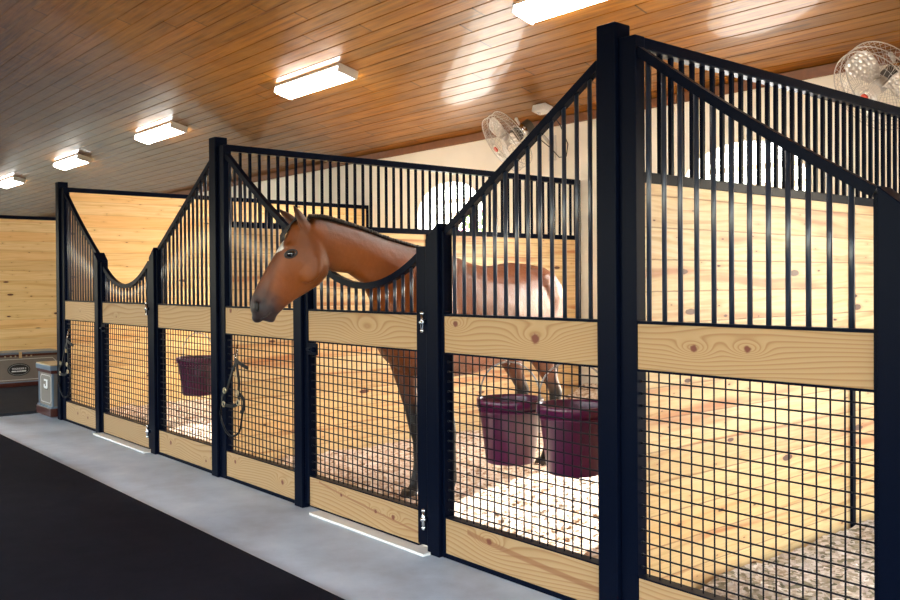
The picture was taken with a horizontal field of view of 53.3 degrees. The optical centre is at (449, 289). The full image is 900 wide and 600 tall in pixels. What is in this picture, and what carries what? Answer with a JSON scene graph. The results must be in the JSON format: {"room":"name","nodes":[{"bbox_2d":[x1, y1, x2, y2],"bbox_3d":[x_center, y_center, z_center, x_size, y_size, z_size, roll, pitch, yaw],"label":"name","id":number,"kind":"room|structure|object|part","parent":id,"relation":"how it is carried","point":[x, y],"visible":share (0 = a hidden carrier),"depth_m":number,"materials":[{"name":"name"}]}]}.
{"room":"farm building","nodes":[
{"label":"farm building","id":0,"kind":"room"},
{"bbox_2d":[0,413,560,599],"bbox_3d":[-10.671,1.487,11.150,8.120,0.180,37.200,-1,1,-40],"label":"floor","id":1,"kind":"structure","parent":0,"point":[348,564],"depth_m":5.20,"materials":[{"name":"grey concrete"}]},
{"bbox_2d":[36,361,57,416],"bbox_3d":[-4.193,1.068,9.753,0.452,0.552,0.522,-1,1,-40],"label":"trunk","id":2,"kind":"object","parent":1,"relation":"on","point":[47,405],"visible":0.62,"depth_m":9.56,"materials":[{"name":"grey wood"}]},
{"bbox_3d":[-4.189,0.872,9.755,0.440,0.035,0.498,-1,1,-40],"label":"lid","id":3,"kind":"part","parent":2,"relation":"part of","materials":[{"name":"red wood"}]},
{"bbox_3d":[-4.187,1.248,9.758,0.440,0.017,0.490,-1,1,-40],"label":"moulding","id":4,"kind":"part","parent":2,"relation":"part of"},
{"bbox_2d":[55,182,67,419],"bbox_3d":[-4.067,0.122,9.411,0.100,2.488,0.100,-1,1,-40],"label":"post","id":5,"kind":"object","parent":1,"relation":"on","point":[58,185],"visible":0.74,"depth_m":9.36,"materials":[{"name":"black metal"}]},
{"bbox_2d":[58,329,72,397],"bbox_3d":[-3.914,0.762,9.154,0.065,0.713,0.465,-1,1,-40],"label":"halter","id":6,"kind":"object","parent":5,"relation":"hanging from","point":[67,340],"visible":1,"depth_m":9.11,"materials":[{"name":"black leather"}]},
{"bbox_2d":[60,188,99,431],"bbox_3d":[-3.689,0.158,8.968,0.062,2.420,1.065,-1,1,-40],"label":"grille panel","id":7,"kind":"object","parent":1,"relation":"on","point":[80,414],"visible":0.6,"depth_m":9.07,"materials":[{"name":"black metal"}]},
{"bbox_3d":[-3.666,0.120,8.935,0.048,0.012,0.945,-1,1,-40],"label":"rail","id":8,"kind":"part","parent":7,"relation":"part of","materials":[{"name":"black metal"}]},
{"bbox_3d":[-3.656,1.161,8.947,0.054,0.007,0.945,-1,1,-40],"label":"rail","id":9,"kind":"part","parent":7,"relation":"part of","materials":[{"name":"black metal"}]},
{"bbox_3d":[-3.657,1.355,8.946,0.048,0.024,0.945,-1,1,-40],"label":"rail","id":10,"kind":"part","parent":7,"relation":"part of","materials":[{"name":"black metal"}]},
{"bbox_3d":[-3.669,-0.655,8.926,0.036,0.680,0.958,-1,1,-40],"label":"rail","id":11,"kind":"part","parent":7,"relation":"part of","materials":[{"name":"black metal"}]},
{"bbox_2d":[94,253,107,432],"bbox_3d":[-3.313,0.509,8.524,0.100,1.719,0.096,-1,1,-40],"label":"gate post","id":12,"kind":"object","parent":1,"relation":"on","point":[99,258],"visible":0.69,"depth_m":8.47,"materials":[{"name":"black metal"}]},
{"bbox_2d":[99,261,150,448],"bbox_3d":[-2.897,0.552,7.997,0.113,1.604,1.244,-1,1,-40],"label":"door","id":13,"kind":"structure","parent":12,"relation":"attached to","point":[128,313],"depth_m":8.06,"materials":[{"name":"black metal"}]},
{"bbox_3d":[-2.898,0.122,8.026,0.048,0.012,1.104,-1,1,-40],"label":"rail","id":14,"kind":"part","parent":13,"relation":"part of","materials":[{"name":"black metal"}]},
{"bbox_3d":[-2.897,0.318,8.028,0.048,0.009,1.104,-1,1,-40],"label":"rail","id":15,"kind":"part","parent":13,"relation":"part of","materials":[{"name":"black metal"}]},
{"bbox_3d":[-2.900,-0.126,8.024,0.036,0.232,1.124,-1,1,-40],"label":"rail","id":16,"kind":"part","parent":13,"relation":"part of","materials":[{"name":"black metal"}]},
{"bbox_3d":[-2.889,1.164,8.037,0.054,0.007,1.104,-1,1,-40],"label":"rail","id":17,"kind":"part","parent":13,"relation":"part of","materials":[{"name":"black metal"}]},
{"bbox_3d":[-2.890,1.350,8.037,0.048,0.008,1.104,-1,1,-40],"label":"rail","id":18,"kind":"part","parent":13,"relation":"part of","materials":[{"name":"black metal"}]},
{"bbox_2d":[93,432,150,453],"bbox_3d":[-2.874,1.363,8.034,0.219,0.014,1.260,-1,1,-40],"label":"threshold","id":19,"kind":"object","parent":1,"relation":"on","point":[141,449],"visible":0.43,"depth_m":7.93,"materials":[{"name":"metal"}]},
{"bbox_2d":[149,247,165,454],"bbox_3d":[-2.446,0.512,7.496,0.100,1.719,0.096,-1,1,-40],"label":"gate post","id":20,"kind":"object","parent":1,"relation":"on","point":[152,258],"visible":0.58,"depth_m":7.45,"materials":[{"name":"black metal"}]},
{"bbox_2d":[0,434,344,599],"bbox_3d":[-8.708,1.386,9.993,4.830,0.014,29.500,-1,1,-40],"label":"mat","id":21,"kind":"object","parent":1,"relation":"on","point":[66,533],"visible":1,"depth_m":4.70,"materials":[{"name":"black rubber"}]},
{"bbox_2d":[156,161,211,472],"bbox_3d":[-2.071,0.194,7.052,0.062,2.358,1.060,-1,1,-40],"label":"grille panel","id":22,"kind":"object","parent":1,"relation":"on","point":[192,451],"visible":0.66,"depth_m":7.07,"materials":[{"name":"black metal"}]},
{"bbox_3d":[-2.080,-0.652,7.044,0.036,0.667,1.037,-1,1,-40],"label":"rail","id":23,"kind":"part","parent":22,"relation":"part of","materials":[{"name":"black metal"}]},
{"bbox_3d":[-2.074,0.125,7.050,0.048,0.012,1.020,-1,1,-40],"label":"rail","id":24,"kind":"part","parent":22,"relation":"part of","materials":[{"name":"black metal"}]},
{"bbox_3d":[-2.073,0.321,7.051,0.048,0.009,1.020,-1,1,-40],"label":"rail","id":25,"kind":"part","parent":22,"relation":"part of","materials":[{"name":"black metal"}]},
{"bbox_3d":[-2.066,1.361,7.061,0.048,0.024,1.020,-1,1,-40],"label":"rail","id":26,"kind":"part","parent":22,"relation":"part of","materials":[{"name":"black metal"}]},
{"bbox_3d":[-2.065,1.166,7.061,0.054,0.007,1.020,-1,1,-40],"label":"rail","id":27,"kind":"part","parent":22,"relation":"part of","materials":[{"name":"black metal"}]},
{"bbox_2d":[176,332,210,395],"bbox_3d":[-2.086,0.538,7.427,0.356,0.664,0.356,0,1,5],"label":"bucket","id":28,"kind":"object","parent":22,"relation":"hanging from","point":[208,356],"visible":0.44,"depth_m":7.30,"materials":[{"name":"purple plastic"}]},
{"bbox_2d":[209,137,226,476],"bbox_3d":[-1.700,0.130,6.607,0.100,2.488,0.100,-1,1,-40],"label":"post","id":29,"kind":"object","parent":1,"relation":"on","point":[214,142],"visible":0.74,"depth_m":6.56,"materials":[{"name":"black metal"}]},
{"bbox_2d":[218,145,294,502],"bbox_3d":[-1.313,0.166,6.153,0.062,2.420,1.093,-1,1,-40],"label":"grille panel","id":30,"kind":"object","parent":1,"relation":"on","point":[276,479],"visible":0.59,"depth_m":6.28,"materials":[{"name":"black metal"}]},
{"bbox_2d":[220,344,248,436],"bbox_3d":[-1.511,0.718,6.306,0.065,0.658,0.423,-1,1,-40],"label":"halter","id":31,"kind":"object","parent":30,"relation":"hanging from","point":[237,362],"visible":1,"depth_m":6.26,"materials":[{"name":"black leather"}]},
{"bbox_3d":[-1.296,-0.651,6.114,0.036,0.671,0.994,-1,1,-40],"label":"rail","id":32,"kind":"part","parent":30,"relation":"part of","materials":[{"name":"black metal"}]},
{"bbox_3d":[-1.291,0.323,6.125,0.048,0.009,0.981,-1,1,-40],"label":"rail","id":33,"kind":"part","parent":30,"relation":"part of","materials":[{"name":"black metal"}]},
{"bbox_3d":[-1.292,0.128,6.123,0.048,0.012,0.981,-1,1,-40],"label":"rail","id":34,"kind":"part","parent":30,"relation":"part of","materials":[{"name":"black metal"}]},
{"bbox_3d":[-1.283,1.169,6.134,0.054,0.007,0.981,-1,1,-40],"label":"rail","id":35,"kind":"part","parent":30,"relation":"part of","materials":[{"name":"black metal"}]},
{"bbox_3d":[-1.284,1.363,6.134,0.048,0.024,0.981,-1,1,-40],"label":"rail","id":36,"kind":"part","parent":30,"relation":"part of","materials":[{"name":"black metal"}]},
{"bbox_2d":[293,295,309,507],"bbox_3d":[-0.928,0.517,5.698,0.100,1.719,0.096,-1,1,-40],"label":"gate post","id":37,"kind":"object","parent":1,"relation":"on","point":[298,304],"visible":0.32,"depth_m":5.65,"materials":[{"name":"black metal"}]},
{"bbox_2d":[304,246,427,545],"bbox_3d":[-0.506,0.560,5.164,0.113,1.604,1.260,-1,1,-40],"label":"door","id":38,"kind":"structure","parent":37,"relation":"attached to","point":[405,331],"depth_m":5.13,"materials":[{"name":"black metal"}]},
{"bbox_3d":[-0.861,0.373,5.543,0.034,0.038,0.098,-1,1,-40],"label":"latch handle","id":39,"kind":"part","parent":38,"relation":"part of","materials":[{"name":"black metal"}]},
{"bbox_3d":[-0.851,0.369,5.554,0.007,0.072,0.115,-1,1,-40],"label":"latch plate","id":40,"kind":"part","parent":38,"relation":"part of","materials":[{"name":"black metal"}]},
{"bbox_3d":[-0.512,0.326,5.202,0.048,0.009,1.104,-1,1,-40],"label":"rail","id":41,"kind":"part","parent":38,"relation":"part of","materials":[{"name":"black metal"}]},
{"bbox_3d":[-0.513,0.130,5.200,0.048,0.012,1.104,-1,1,-40],"label":"rail","id":42,"kind":"part","parent":38,"relation":"part of","materials":[{"name":"black metal"}]},
{"bbox_3d":[-0.504,1.172,5.211,0.054,0.007,1.104,-1,1,-40],"label":"rail","id":43,"kind":"part","parent":38,"relation":"part of","materials":[{"name":"black metal"}]},
{"bbox_3d":[-0.505,1.358,5.211,0.048,0.008,1.104,-1,1,-40],"label":"rail","id":44,"kind":"part","parent":38,"relation":"part of","materials":[{"name":"black metal"}]},
{"bbox_3d":[-0.515,-0.121,5.199,0.036,0.238,1.124,-1,1,-40],"label":"rail","id":45,"kind":"part","parent":38,"relation":"part of","materials":[{"name":"black metal"}]},
{"bbox_2d":[309,510,430,556],"bbox_3d":[-0.417,1.371,5.122,0.219,0.014,1.120,-1,1,-40],"label":"threshold","id":46,"kind":"object","parent":1,"relation":"on","point":[422,550],"visible":0.36,"depth_m":5.01,"materials":[{"name":"metal"}]},
{"bbox_2d":[425,223,446,557],"bbox_3d":[-0.055,0.520,4.663,0.100,1.719,0.096,-1,1,-40],"label":"gate post","id":47,"kind":"object","parent":1,"relation":"on","point":[433,240],"visible":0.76,"depth_m":4.62,"materials":[{"name":"black metal"}]},
{"bbox_2d":[441,60,599,599],"bbox_3d":[0.320,0.203,4.219,0.062,2.356,1.061,-1,1,-40],"label":"grille panel","id":48,"kind":"object","parent":1,"relation":"on","point":[560,573],"visible":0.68,"depth_m":4.19,"materials":[{"name":"black metal"}]},
{"bbox_2d":[477,359,543,465],"bbox_3d":[0.308,0.551,4.599,0.344,0.664,0.344,0,1,5],"label":"bucket","id":49,"kind":"object","parent":48,"relation":"hanging from","point":[527,428],"visible":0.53,"depth_m":4.48,"materials":[{"name":"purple plastic"}]},
{"bbox_3d":[0.307,0.473,4.598,0.353,0.210,0.009,0,1,30],"label":"handle","id":50,"kind":"part","parent":49,"relation":"part of","materials":[{"name":"metal"}]},
{"bbox_3d":[0.326,1.369,4.227,0.048,0.024,1.021,-1,1,-40],"label":"rail","id":51,"kind":"part","parent":48,"relation":"part of","materials":[{"name":"black metal"}]},
{"bbox_3d":[0.312,-0.627,4.209,0.036,0.697,1.036,-1,1,-40],"label":"rail","id":52,"kind":"part","parent":48,"relation":"part of","materials":[{"name":"black metal"}]},
{"bbox_3d":[0.317,0.133,4.216,0.048,0.012,1.021,-1,1,-40],"label":"rail","id":53,"kind":"part","parent":48,"relation":"part of","materials":[{"name":"black metal"}]},
{"bbox_3d":[0.318,0.329,4.218,0.048,0.009,1.021,-1,1,-40],"label":"rail","id":54,"kind":"part","parent":48,"relation":"part of","materials":[{"name":"black metal"}]},
{"bbox_3d":[0.327,1.174,4.228,0.054,0.007,1.021,-1,1,-40],"label":"rail","id":55,"kind":"part","parent":48,"relation":"part of","materials":[{"name":"black metal"}]},
{"bbox_2d":[536,364,597,477],"bbox_3d":[0.587,0.529,4.252,0.352,0.679,0.352,0,1,-5],"label":"bucket","id":56,"kind":"object","parent":48,"relation":"hanging from","point":[559,402],"visible":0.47,"depth_m":4.13,"materials":[{"name":"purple plastic"}]},
{"bbox_3d":[0.586,0.452,4.252,0.361,0.225,0.009,0,1,24],"label":"handle","id":57,"kind":"part","parent":56,"relation":"part of","materials":[{"name":"metal"}]},
{"bbox_2d":[596,21,629,599],"bbox_3d":[0.693,0.138,3.771,0.100,2.488,0.100,-1,1,-40],"label":"post","id":58,"kind":"object","parent":1,"relation":"on","point":[608,35],"visible":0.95,"depth_m":3.73,"materials":[{"name":"black metal"}]},
{"bbox_2d":[619,34,877,599],"bbox_3d":[1.072,0.173,3.328,0.062,2.420,1.063,-1,1,-40],"label":"grille panel","id":59,"kind":"object","parent":1,"relation":"on","point":[830,357],"visible":0.98,"depth_m":3.39,"materials":[{"name":"black metal"}]},
{"bbox_3d":[1.100,1.177,3.312,0.054,0.007,0.958,-1,1,-40],"label":"rail","id":60,"kind":"part","parent":59,"relation":"part of","materials":[{"name":"black metal"}]},
{"bbox_3d":[1.091,0.331,3.302,0.048,0.009,0.958,-1,1,-40],"label":"rail","id":61,"kind":"part","parent":59,"relation":"part of","materials":[{"name":"black metal"}]},
{"bbox_3d":[1.090,0.136,3.300,0.048,0.012,0.958,-1,1,-40],"label":"rail","id":62,"kind":"part","parent":59,"relation":"part of","materials":[{"name":"black metal"}]},
{"bbox_3d":[1.085,-0.644,3.293,0.036,0.684,0.975,-1,1,-40],"label":"rail","id":63,"kind":"part","parent":59,"relation":"part of","materials":[{"name":"black metal"}]},
{"bbox_2d":[877,186,899,599],"bbox_3d":[1.447,0.525,2.884,0.100,1.719,0.096,-1,1,-40],"label":"gate post","id":64,"kind":"object","parent":1,"relation":"on","point":[888,199],"visible":1,"depth_m":2.86,"materials":[{"name":"black metal"}]},
{"bbox_2d":[0,0,899,216],"bbox_3d":[-9.289,-2.537,12.304,12.682,1.734,37.200,-1,1,-40],"label":"ceiling","id":65,"kind":"structure","parent":0,"point":[83,77],"depth_m":9.20,"materials":[{"name":"brown wood"}]},
{"bbox_2d":[0,176,25,188],"bbox_3d":[-9.120,-2.218,18.598,0.255,0.146,1.290,-1,1,-40],"label":"ceiling light","id":66,"kind":"object","parent":65,"relation":"attached to","point":[12,181],"visible":1,"depth_m":18.32,"materials":[{"name":"white plastic"}]},
{"bbox_2d":[53,153,91,170],"bbox_3d":[-6.579,-2.209,15.587,0.255,0.146,1.290,-1,1,-40],"label":"ceiling light","id":67,"kind":"object","parent":65,"relation":"attached to","point":[75,160],"visible":1,"depth_m":15.40,"materials":[{"name":"white plastic"}]},
{"bbox_2d":[134,121,187,144],"bbox_3d":[-4.089,-2.201,12.637,0.255,0.146,1.290,-1,1,-40],"label":"ceiling light","id":68,"kind":"object","parent":65,"relation":"attached to","point":[169,129],"visible":1,"depth_m":12.47,"materials":[{"name":"white plastic"}]},
{"bbox_2d":[274,63,358,99],"bbox_3d":[-1.438,-2.192,9.497,0.255,0.146,1.290,-1,1,-40],"label":"ceiling light","id":69,"kind":"object","parent":65,"relation":"attached to","point":[338,73],"visible":1,"depth_m":9.35,"materials":[{"name":"white plastic"}]},
{"bbox_2d":[532,103,552,114],"bbox_3d":[0.934,-1.819,9.066,0.132,0.103,0.180,-1,1,-40],"label":"junction box","id":70,"kind":"object","parent":65,"relation":"attached to","point":[543,108],"visible":0.94,"depth_m":9.02,"materials":[{"name":"white plastic"}]},
{"bbox_2d":[542,120,567,157],"bbox_3d":[1.062,-1.586,9.239,0.240,0.445,0.279,-1,1,-25],"label":"power cord","id":71,"kind":"object","parent":70,"relation":"hanging from","point":[556,120],"visible":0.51,"depth_m":9.20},
{"bbox_2d":[511,0,604,24],"bbox_3d":[0.993,-2.184,6.615,0.255,0.146,1.290,-1,1,-40],"label":"ceiling light","id":72,"kind":"object","parent":65,"relation":"attached to","point":[530,11],"visible":1,"depth_m":6.87,"materials":[{"name":"white plastic"}]},
{"bbox_2d":[198,65,899,384],"bbox_3d":[-4.569,-0.320,16.294,0.220,3.220,37.200,-1,1,-40],"label":"wall","id":73,"kind":"structure","parent":0,"point":[478,155],"depth_m":9.26,"materials":[{"name":"beige paint"}]},
{"bbox_2d":[52,50,899,216],"bbox_3d":[-4.677,-1.766,16.199,0.034,0.085,37.200,-1,1,-40],"label":"trim","id":74,"kind":"structure","parent":73,"relation":"attached to","point":[828,69],"depth_m":10.07,"materials":[{"name":"brown wood"}]},
{"bbox_2d":[482,111,555,170],"bbox_3d":[0.690,-1.510,9.242,0.811,0.597,0.645,-1,1,-40],"label":"wall fan","id":75,"kind":"object","parent":73,"relation":"attached to","point":[520,131],"visible":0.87,"depth_m":9.13,"materials":[{"name":"metal"}]},
{"bbox_3d":[0.453,-1.636,9.162,0.153,0.214,0.272,-1,1,-40],"label":"blade","id":76,"kind":"part","parent":75,"relation":"part of","materials":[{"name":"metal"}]},
{"bbox_3d":[0.624,-1.404,9.311,0.141,0.240,0.247,0,1,-9],"label":"blade","id":77,"kind":"part","parent":75,"relation":"part of","materials":[{"name":"metal"}]},
{"bbox_3d":[0.657,-1.456,9.008,0.168,0.198,0.248,-1,1,-18],"label":"blade","id":78,"kind":"part","parent":75,"relation":"part of","materials":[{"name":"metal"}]},
{"bbox_3d":[0.742,-1.629,9.197,0.254,0.236,0.148,-1,1,-16],"label":"motor","id":79,"kind":"part","parent":75,"relation":"part of","materials":[{"name":"metal"}]},
{"bbox_3d":[0.941,-1.598,9.308,0.325,0.207,0.037,-1,1,-35],"label":"arm","id":80,"kind":"part","parent":75,"relation":"part of","materials":[{"name":"metal"}]},
{"bbox_3d":[1.074,-1.480,9.402,0.020,0.260,0.100,-1,1,-40],"label":"wall plate","id":81,"kind":"part","parent":75,"relation":"part of","materials":[{"name":"white plastic"}]},
{"bbox_2d":[833,41,899,130],"bbox_3d":[3.113,-1.422,6.373,0.811,0.597,0.645,-1,1,-40],"label":"wall fan","id":82,"kind":"object","parent":73,"relation":"attached to","point":[862,65],"visible":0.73,"depth_m":6.25,"materials":[{"name":"metal"}]},
{"bbox_3d":[2.876,-1.548,6.292,0.153,0.214,0.272,-1,1,-40],"label":"blade","id":83,"kind":"part","parent":82,"relation":"part of","materials":[{"name":"metal"}]},
{"bbox_3d":[3.047,-1.316,6.441,0.141,0.240,0.247,0,1,-9],"label":"blade","id":84,"kind":"part","parent":82,"relation":"part of","materials":[{"name":"metal"}]},
{"bbox_3d":[3.165,-1.541,6.327,0.254,0.236,0.148,-1,1,-16],"label":"motor","id":85,"kind":"part","parent":82,"relation":"part of","materials":[{"name":"metal"}]},
{"bbox_3d":[3.080,-1.368,6.139,0.168,0.198,0.248,-1,1,-18],"label":"blade","id":86,"kind":"part","parent":82,"relation":"part of","materials":[{"name":"metal"}]},
{"bbox_3d":[-5.990,1.410,15.100,4.130,0.200,37.200,-1,1,-40],"label":"floor","id":87,"kind":"structure","parent":0,"visible":0},
{"bbox_2d":[0,385,38,416],"bbox_3d":[-4.274,1.328,12.080,4.500,0.032,3.030,-1,1,-40],"label":"mat","id":88,"kind":"object","parent":87,"relation":"on","point":[21,400],"visible":0.02,"depth_m":10.72,"materials":[{"name":"grey rubber"}]},
{"bbox_2d":[0,348,56,387],"bbox_3d":[-5.995,1.087,12.360,1.044,0.466,0.500,-1,1,-40],"label":"trunk","id":89,"kind":"object","parent":88,"relation":"on","point":[18,368],"visible":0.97,"depth_m":12.21,"materials":[{"name":"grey wood"}]},
{"bbox_3d":[-6.001,1.259,12.366,1.030,0.014,0.484,-1,1,-40],"label":"moulding","id":90,"kind":"part","parent":89,"relation":"part of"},
{"bbox_3d":[-6.000,0.898,12.363,1.036,0.032,0.488,-1,1,-40],"label":"lid","id":91,"kind":"part","parent":89,"relation":"part of","materials":[{"name":"red wood"}]},
{"bbox_2d":[0,215,56,350],"bbox_3d":[-5.048,0.132,13.536,4.020,2.370,0.077,-1,1,-40],"label":"wall","id":92,"kind":"structure","parent":87,"relation":"on","point":[28,307],"depth_m":12.71,"materials":[{"name":"brown wood"}]},
{"bbox_3d":[-5.056,-1.028,13.526,4.020,0.050,0.060,-1,1,-40],"label":"rail","id":93,"kind":"part","parent":92,"relation":"part of","materials":[{"name":"black metal"}]},
{"bbox_2d":[110,398,211,442],"bbox_3d":[-1.293,1.269,9.361,3.710,0.093,3.590,-1,1,-40],"label":"bedding","id":94,"kind":"object","parent":87,"relation":"on","point":[145,405],"visible":0.06,"depth_m":9.06,"materials":[{"name":"brown wood"}]},
{"bbox_2d":[68,187,368,407],"bbox_3d":[-2.578,0.115,10.714,3.884,2.420,0.077,-1,1,-40],"label":"wall","id":95,"kind":"structure","parent":87,"relation":"on","point":[125,226],"depth_m":9.90,"materials":[{"name":"brown wood"}]},
{"bbox_3d":[-2.586,-1.070,10.703,3.884,0.050,0.060,-1,1,-40],"label":"rail","id":96,"kind":"part","parent":95,"relation":"part of","materials":[{"name":"black metal"}]},
{"bbox_3d":[-1.109,0.118,11.953,0.040,2.370,0.060,-1,1,-40],"label":"post","id":97,"kind":"part","parent":95,"relation":"part of","materials":[{"name":"black metal"}]},
{"bbox_2d":[226,144,580,460],"bbox_3d":[-0.172,0.123,7.863,3.884,2.420,0.077,-1,1,-40],"label":"wall","id":98,"kind":"structure","parent":87,"relation":"on","point":[416,236],"depth_m":7.42,"materials":[{"name":"brown wood"}]},
{"bbox_3d":[-0.180,-1.062,7.853,3.884,0.050,0.060,-1,1,-40],"label":"rail","id":99,"kind":"part","parent":98,"relation":"part of","materials":[{"name":"black metal"}]},
{"bbox_3d":[-0.173,-0.500,7.861,3.794,0.045,0.060,-1,1,-40],"label":"rail","id":100,"kind":"part","parent":98,"relation":"part of","materials":[{"name":"black metal"}]},
{"bbox_3d":[1.297,0.127,9.103,0.040,2.370,0.060,-1,1,-40],"label":"post","id":101,"kind":"part","parent":98,"relation":"part of","materials":[{"name":"black metal"}]},
{"bbox_2d":[274,383,598,558],"bbox_3d":[1.084,1.130,6.480,3.790,0.387,3.600,-1,1,-40],"label":"bedding","id":102,"kind":"object","parent":87,"relation":"on","point":[584,391],"visible":0.14,"depth_m":5.81,"materials":[{"name":"brown wood"}]},
{"bbox_2d":[250,205,562,497],"bbox_3d":[-0.023,0.427,5.898,0.678,1.784,2.777,0,1,40],"label":"horse","id":103,"kind":"object","parent":102,"relation":"on","point":[314,245],"visible":0.53,"depth_m":5.30},
{"bbox_2d":[644,38,899,588],"bbox_3d":[2.240,0.131,5.005,3.884,2.420,0.077,-1,1,-40],"label":"wall","id":104,"kind":"structure","parent":87,"relation":"on","point":[864,291],"depth_m":4.36,"materials":[{"name":"brown wood"}]},
{"bbox_3d":[2.239,-0.492,5.003,3.794,0.045,0.060,-1,1,-40],"label":"rail","id":105,"kind":"part","parent":104,"relation":"part of","materials":[{"name":"black metal"}]},
{"bbox_3d":[2.246,0.436,5.011,3.834,1.810,0.045,-1,1,-40],"label":"plank panel","id":106,"kind":"part","parent":104,"relation":"part of","materials":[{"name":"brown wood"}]},
{"bbox_3d":[2.232,-1.054,4.995,3.884,0.050,0.060,-1,1,-40],"label":"rail","id":107,"kind":"part","parent":104,"relation":"part of","materials":[{"name":"black metal"}]},
{"bbox_2d":[700,520,873,599],"bbox_3d":[3.674,1.285,3.569,3.590,0.092,3.910,-1,1,-40],"label":"bedding","id":108,"kind":"object","parent":87,"relation":"on","point":[867,533],"visible":0.56,"depth_m":4.08,"materials":[{"name":"wood shavings"}]},
{"label":"outside","id":109,"kind":"structure","parent":0,"visible":0},
{"bbox_3d":[6.285,1.256,31.479,35.740,0.250,80.000,-1,1,-40],"label":"ground","id":110,"kind":"structure","parent":109,"visible":0},
{"bbox_2d":[459,211,481,231],"bbox_3d":[0.385,0.101,12.810,0.840,2.471,1.342,-1,1,-40],"label":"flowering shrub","id":111,"kind":"object","parent":110,"relation":"on","point":[480,221],"visible":0.02,"depth_m":12.82,"materials":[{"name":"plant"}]},
{"bbox_2d":[432,159,804,219],"bbox_3d":[3.917,-0.150,11.157,0.100,2.950,15.800,-1,1,-40],"label":"fence","id":112,"kind":"object","parent":110,"relation":"on","point":[707,172],"visible":0.16,"depth_m":11.53,"materials":[{"name":"black metal"}]},
{"bbox_3d":[3.909,-1.285,11.147,0.060,0.080,15.600,-1,1,-40],"label":"rail","id":113,"kind":"part","parent":112,"relation":"part of","materials":[{"name":"black metal"}]}
]}

